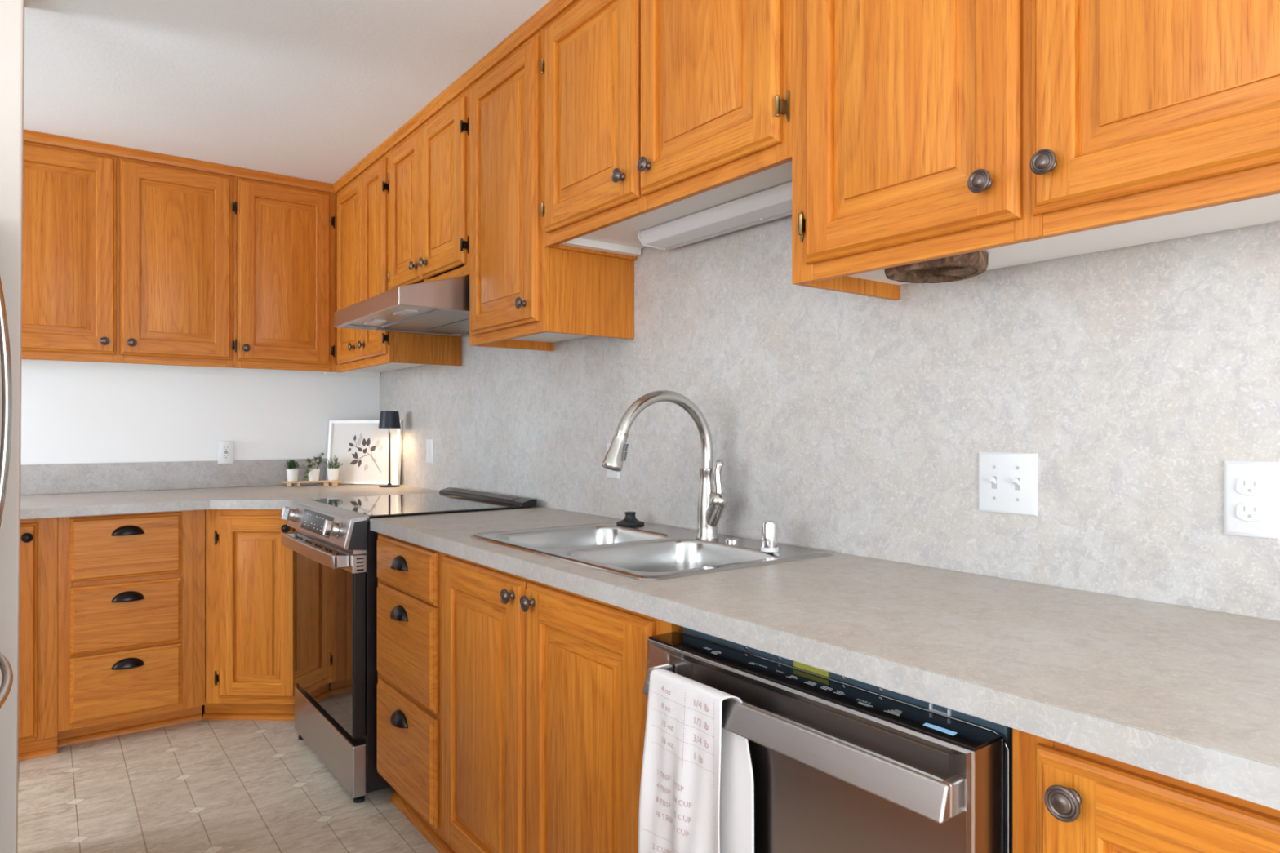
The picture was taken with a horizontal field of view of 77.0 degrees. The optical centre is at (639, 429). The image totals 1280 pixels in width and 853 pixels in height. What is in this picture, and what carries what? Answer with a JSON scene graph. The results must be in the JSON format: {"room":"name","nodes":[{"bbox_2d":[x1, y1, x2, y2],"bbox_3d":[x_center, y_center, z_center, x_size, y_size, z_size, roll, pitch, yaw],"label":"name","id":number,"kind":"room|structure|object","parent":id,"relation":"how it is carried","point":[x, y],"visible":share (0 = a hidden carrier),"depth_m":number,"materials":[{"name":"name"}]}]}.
{"room":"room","nodes":[
{"label":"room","id":0,"kind":"room"},
{"bbox_2d":[0,0,24,852],"bbox_3d":[-2.070,0.003,1.956,0.909,2.392,0.120,0,0,-37],"label":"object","id":1,"kind":"structure","parent":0,"point":[11,11],"depth_m":2.17,"materials":[{"name":"silver metal"}]},
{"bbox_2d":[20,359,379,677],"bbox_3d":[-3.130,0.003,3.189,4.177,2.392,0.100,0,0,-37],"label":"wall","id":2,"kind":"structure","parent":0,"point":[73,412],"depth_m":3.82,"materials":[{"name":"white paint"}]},
{"bbox_2d":[21,140,236,368],"bbox_3d":[-2.305,-0.737,3.507,0.941,0.911,0.372,0,0,-37],"label":"upper cabinet","id":3,"kind":"object","parent":2,"relation":"attached to","point":[125,260],"visible":0.98,"depth_m":3.41,"materials":[{"name":"brown wood"}]},
{"bbox_2d":[23,129,334,193],"bbox_3d":[-2.037,-1.173,3.518,1.384,0.040,0.020,0,0,-37],"label":"trim","id":4,"kind":"structure","parent":3,"relation":"attached to","point":[28,135],"depth_m":3.51,"materials":[{"name":"brown wood"}]},
{"bbox_2d":[20,458,327,495],"bbox_3d":[-2.198,0.219,3.811,1.935,0.132,0.012,0,0,-37],"label":"backsplash","id":5,"kind":"structure","parent":2,"relation":"attached to","point":[55,478],"depth_m":3.75,"materials":[{"name":"grey stone"}]},
{"bbox_2d":[217,440,233,464],"bbox_3d":[-2.022,0.113,3.929,0.070,0.114,0.008,0,0,-37],"label":"wall outlet","id":6,"kind":"object","parent":2,"relation":"attached to","point":[225,448],"visible":1,"depth_m":3.92,"materials":[{"name":"white plastic"}]},
{"bbox_2d":[222,453,230,459],"bbox_3d":[-2.021,0.133,3.927,0.033,0.029,0.002,0,0,-37],"label":"receptacle","id":7,"kind":"object","parent":6,"relation":"attached to","point":[224,455],"depth_m":3.93,"materials":[{"name":"white plastic"}]},
{"bbox_2d":[222,445,230,451],"bbox_3d":[-2.021,0.093,3.927,0.033,0.029,0.002,0,0,-37],"label":"receptacle","id":8,"kind":"object","parent":6,"relation":"attached to","point":[224,448],"depth_m":3.93,"materials":[{"name":"white plastic"}]},
{"bbox_2d":[232,176,336,372],"bbox_3d":[-1.754,-0.737,3.916,0.455,0.911,0.372,0,0,-37],"label":"upper cabinet","id":9,"kind":"object","parent":2,"relation":"attached to","point":[285,236],"visible":0.98,"depth_m":3.78,"materials":[{"name":"brown wood"}]},
{"bbox_2d":[17,677,439,852],"bbox_3d":[-0.980,1.229,0.378,4.277,0.060,7.176,0,0,-37],"label":"floor","id":10,"kind":"structure","parent":0,"point":[200,786],"depth_m":2.61,"materials":[{"name":"beige tile"}]},
{"bbox_2d":[0,276,13,708],"bbox_3d":[-1.727,0.316,1.543,0.827,1.765,0.937,0,0,-37],"label":"refrigerator","id":11,"kind":"object","parent":10,"relation":"on","point":[6,668],"visible":1,"depth_m":1.75,"materials":[{"name":"grey metal"}]},
{"bbox_2d":[17,517,57,761],"bbox_3d":[-2.553,0.760,3.089,0.504,0.878,0.746,0,0,-37],"label":"base cabinet","id":12,"kind":"object","parent":10,"relation":"on","point":[37,646],"visible":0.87,"depth_m":2.94,"materials":[{"name":"brown wood"}]},
{"bbox_2d":[20,483,439,519],"bbox_3d":[-1.893,0.303,3.401,1.936,0.036,1.033,0,0,-37],"label":"countertop","id":13,"kind":"structure","parent":12,"relation":"on","point":[262,497],"depth_m":3.32,"materials":[{"name":"grey stone"}]},
{"bbox_2d":[281,480,341,486],"bbox_3d":[-1.655,0.273,4.060,0.275,0.024,0.068,0,0,-17],"label":"plant stand","id":14,"kind":"object","parent":13,"relation":"on","point":[326,482],"visible":0.99,"depth_m":4.03,"materials":[{"name":"brown wood"}]},
{"bbox_2d":[286,459,301,481],"bbox_3d":[-1.740,0.205,4.031,0.068,0.109,0.078,0,0,-9],"label":"potted plant","id":15,"kind":"object","parent":14,"relation":"on","point":[291,473],"visible":1,"depth_m":4.01,"materials":[{"name":"green plant"}]},
{"bbox_2d":[296,453,324,480],"bbox_3d":[-1.656,0.189,4.044,0.071,0.142,0.137,0,0,45],"label":"potted plant","id":16,"kind":"object","parent":14,"relation":"on","point":[313,473],"visible":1,"depth_m":4.04,"materials":[{"name":"green plant"}]},
{"bbox_2d":[324,455,342,480],"bbox_3d":[-1.558,0.195,4.090,0.094,0.130,0.060,0,0,-37],"label":"potted plant","id":17,"kind":"object","parent":14,"relation":"on","point":[332,473],"visible":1,"depth_m":4.07,"materials":[{"name":"green plant"}]},
{"bbox_2d":[325,420,402,484],"bbox_3d":[-1.421,0.119,4.143,0.413,0.331,0.058,0,0,14],"label":"framed print","id":18,"kind":"object","parent":13,"relation":"on","point":[362,447],"visible":0.79,"depth_m":4.14,"materials":[{"name":"white paper"}]},
{"bbox_2d":[378,411,400,487],"bbox_3d":[-1.237,0.098,3.974,0.105,0.374,0.105,0,0,-37],"label":"table lamp","id":19,"kind":"object","parent":13,"relation":"on","point":[388,420],"visible":1,"depth_m":3.94,"materials":[{"name":"black metal"}]},
{"bbox_2d":[57,509,204,746],"bbox_3d":[-2.155,0.760,3.384,0.485,0.878,0.748,0,0,-37],"label":"base cabinet","id":20,"kind":"object","parent":10,"relation":"on","point":[131,587],"visible":0.97,"depth_m":3.10,"materials":[{"name":"brown wood"}]},
{"bbox_2d":[202,509,300,720],"bbox_3d":[-1.580,0.760,3.366,0.450,0.878,0.306,0,0,1],"label":"base cabinet","id":21,"kind":"object","parent":10,"relation":"on","point":[250,572],"visible":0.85,"depth_m":3.24,"materials":[{"name":"brown wood"}]},
{"bbox_2d":[280,487,536,803],"bbox_3d":[-0.892,0.726,3.022,0.725,0.946,0.762,0,0,-37],"label":"range","id":22,"kind":"object","parent":10,"relation":"on","point":[334,545],"visible":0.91,"depth_m":2.72,"materials":[{"name":"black metal"}]},
{"bbox_2d":[308,493,531,518],"bbox_3d":[-0.854,0.281,3.051,0.583,0.008,0.762,0,0,-37],"label":"cooktop","id":23,"kind":"object","parent":22,"relation":"in","point":[425,504],"depth_m":2.97,"materials":[{"name":"black glass"}]},
{"bbox_2d":[377,532,456,852],"bbox_3d":[-0.456,0.760,2.534,0.663,0.878,0.531,0,0,-37],"label":"base cabinet","id":24,"kind":"object","parent":10,"relation":"on","point":[409,575],"visible":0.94,"depth_m":2.30,"materials":[{"name":"brown wood"}]},
{"bbox_2d":[441,553,683,852],"bbox_3d":[-0.008,0.760,1.931,0.662,0.878,0.970,0,0,-37],"label":"base cabinet","id":25,"kind":"object","parent":10,"relation":"on","point":[544,703],"visible":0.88,"depth_m":1.71,"materials":[{"name":"brown wood"}]},
{"bbox_2d":[642,626,1012,852],"bbox_3d":[0.425,0.758,1.279,0.672,0.872,0.590,0,0,-37],"label":"dishwasher","id":26,"kind":"object","parent":10,"relation":"on","point":[841,764],"visible":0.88,"depth_m":1.00,"materials":[{"name":"silver metal"}]},
{"bbox_2d":[637,668,754,852],"bbox_3d":[0.077,0.587,1.190,0.037,0.424,0.224,0,0,-37],"label":"dish towel","id":27,"kind":"object","parent":26,"relation":"hanging from","point":[697,786],"visible":0.98,"depth_m":1.18,"materials":[{"name":"white fabric"}]},
{"bbox_2d":[1012,728,1279,852],"bbox_3d":[0.825,0.760,0.810,0.662,0.878,0.620,0,0,-37],"label":"base cabinet","id":28,"kind":"object","parent":10,"relation":"on","point":[1066,798],"visible":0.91,"depth_m":0.79,"materials":[{"name":"brown wood"}]},
{"bbox_2d":[369,506,1279,810],"bbox_3d":[0.207,0.303,1.662,0.638,0.036,2.722,0,0,-37],"label":"countertop","id":29,"kind":"structure","parent":28,"relation":"on","point":[1190,695],"depth_m":1.09,"materials":[{"name":"beige laminate"}]},
{"bbox_2d":[469,521,833,580],"bbox_3d":[-0.006,0.366,1.984,0.547,0.188,0.799,0,0,-37],"label":"sink","id":30,"kind":"object","parent":29,"relation":"in","point":[648,551],"visible":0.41,"depth_m":2.00,"materials":[{"name":"silver metal"}]},
{"bbox_2d":[616,511,644,526],"bbox_3d":[-0.029,0.262,2.363,0.084,0.038,0.084,0,0,-37],"label":"stopper","id":31,"kind":"object","parent":30,"relation":"on","point":[630,520],"visible":1,"depth_m":2.34,"materials":[{"name":"black rubber"}]},
{"bbox_2d":[760,520,778,552],"bbox_3d":[0.299,0.246,1.854,0.041,0.070,0.041,0,0,-37],"label":"air gap","id":32,"kind":"object","parent":30,"relation":"on","point":[769,528],"visible":1,"depth_m":1.84,"materials":[{"name":"silver metal"}]},
{"bbox_2d":[601,390,728,539],"bbox_3d":[0.068,0.092,1.968,0.351,0.376,0.097,0,0,-37],"label":"faucet","id":33,"kind":"object","parent":29,"relation":"on","point":[712,501],"visible":1,"depth_m":2.02,"materials":[{"name":"silver metal"}]},
{"bbox_2d":[23,0,551,183],"bbox_3d":[-0.980,-1.233,0.378,4.277,0.080,7.176,0,0,-37],"label":"ceiling","id":34,"kind":"structure","parent":0,"point":[303,89],"depth_m":2.66,"materials":[{"name":"paint"}]},
{"bbox_2d":[333,0,577,193],"bbox_3d":[-0.330,-1.173,2.364,0.020,0.040,3.909,0,0,-37],"label":"trim","id":35,"kind":"structure","parent":34,"relation":"attached to","point":[549,11],"depth_m":2.71,"materials":[{"name":"brown wood"}]},
{"bbox_2d":[379,214,1279,621],"bbox_3d":[0.697,0.003,1.623,0.100,2.392,7.176,0,0,-37],"label":"wall","id":36,"kind":"structure","parent":0,"point":[852,424],"depth_m":1.67,"materials":[{"name":"grey stone"}]},
{"bbox_2d":[324,151,461,377],"bbox_3d":[-1.251,-0.735,3.852,0.368,0.914,1.074,0,0,-37],"label":"upper cabinet","id":37,"kind":"object","parent":36,"relation":"attached to","point":[362,206],"visible":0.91,"depth_m":3.52,"materials":[{"name":"brown wood"}]},
{"bbox_2d":[334,275,469,337],"bbox_3d":[-0.769,-0.461,3.046,0.553,0.120,0.717,0,0,-37],"label":"range hood","id":38,"kind":"object","parent":36,"relation":"attached to","point":[438,307],"visible":0.73,"depth_m":2.83,"materials":[{"name":"silver metal"}]},
{"bbox_2d":[387,87,469,289],"bbox_3d":[-0.698,-0.858,3.107,0.368,0.669,0.779,0,0,-37],"label":"upper cabinet","id":39,"kind":"object","parent":36,"relation":"attached to","point":[428,175],"visible":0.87,"depth_m":2.92,"materials":[{"name":"brown wood"}]},
{"bbox_2d":[426,439,433,463],"bbox_3d":[-1.000,0.104,3.816,0.008,0.114,0.075,0,0,-37],"label":"light switch","id":40,"kind":"object","parent":36,"relation":"attached to","point":[429,442],"visible":1,"depth_m":3.80,"materials":[{"name":"white plastic"}]},
{"bbox_2d":[469,26,634,351],"bbox_3d":[-0.315,-0.737,2.592,0.368,0.911,0.502,0,0,-37],"label":"upper cabinet","id":41,"kind":"object","parent":36,"relation":"attached to","point":[525,294],"visible":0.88,"depth_m":2.44,"materials":[{"name":"brown wood"}]},
{"bbox_2d":[606,442,619,479],"bbox_3d":[-0.089,0.102,2.589,0.010,0.114,0.070,0,0,-37],"label":"wall outlet","id":42,"kind":"object","parent":36,"relation":"attached to","point":[610,473],"visible":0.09,"depth_m":2.59,"materials":[{"name":"white plastic"}]},
{"bbox_2d":[540,0,791,261],"bbox_3d":[0.118,-0.858,2.008,0.368,0.669,0.951,0,0,-37],"label":"upper cabinet","id":43,"kind":"object","parent":36,"relation":"attached to","point":[657,113],"visible":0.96,"depth_m":1.88,"materials":[{"name":"brown wood"}]},
{"bbox_2d":[637,181,791,250],"bbox_3d":[0.247,-0.531,2.003,0.119,0.043,0.691,0,0,-37],"label":"light","id":44,"kind":"object","parent":43,"relation":"attached to","point":[775,202],"visible":0.65,"depth_m":2.01,"materials":[{"name":"white plastic"}]},
{"bbox_2d":[978,452,1037,515],"bbox_3d":[0.694,0.102,1.528,0.017,0.116,0.116,0,0,-37],"label":"light switch","id":45,"kind":"object","parent":36,"relation":"attached to","point":[1008,482],"visible":1,"depth_m":1.53,"materials":[{"name":"white plastic"}]},
{"bbox_2d":[791,0,1279,300],"bbox_3d":[0.678,-0.735,1.255,0.368,0.914,0.926,0,0,-37],"label":"upper cabinet","id":46,"kind":"object","parent":36,"relation":"attached to","point":[1019,132],"visible":1,"depth_m":1.19,"materials":[{"name":"brown wood"}]},
{"bbox_2d":[884,249,988,283],"bbox_3d":[0.529,-0.290,1.429,0.173,0.034,0.172,0,0,-37],"label":"wooden holder","id":47,"kind":"object","parent":46,"relation":"attached to","point":[967,265],"visible":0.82,"depth_m":1.41,"materials":[{"name":"brown wood"}]},
{"bbox_2d":[1223,460,1279,539],"bbox_3d":[0.927,0.106,1.221,0.010,0.114,0.070,0,0,-37],"label":"wall outlet","id":48,"kind":"object","parent":36,"relation":"attached to","point":[1251,489],"visible":1,"depth_m":1.22,"materials":[{"name":"white plastic"}]},
{"bbox_2d":[1235,502,1264,521],"bbox_3d":[0.925,0.126,1.219,0.004,0.028,0.034,0,0,-37],"label":"receptacle","id":49,"kind":"object","parent":48,"relation":"attached to","point":[1245,512],"depth_m":1.22,"materials":[{"name":"white plastic"}]},
{"bbox_2d":[1235,476,1264,495],"bbox_3d":[0.925,0.086,1.219,0.004,0.028,0.034,0,0,-37],"label":"receptacle","id":50,"kind":"object","parent":48,"relation":"attached to","point":[1245,486],"depth_m":1.22,"materials":[{"name":"white plastic"}]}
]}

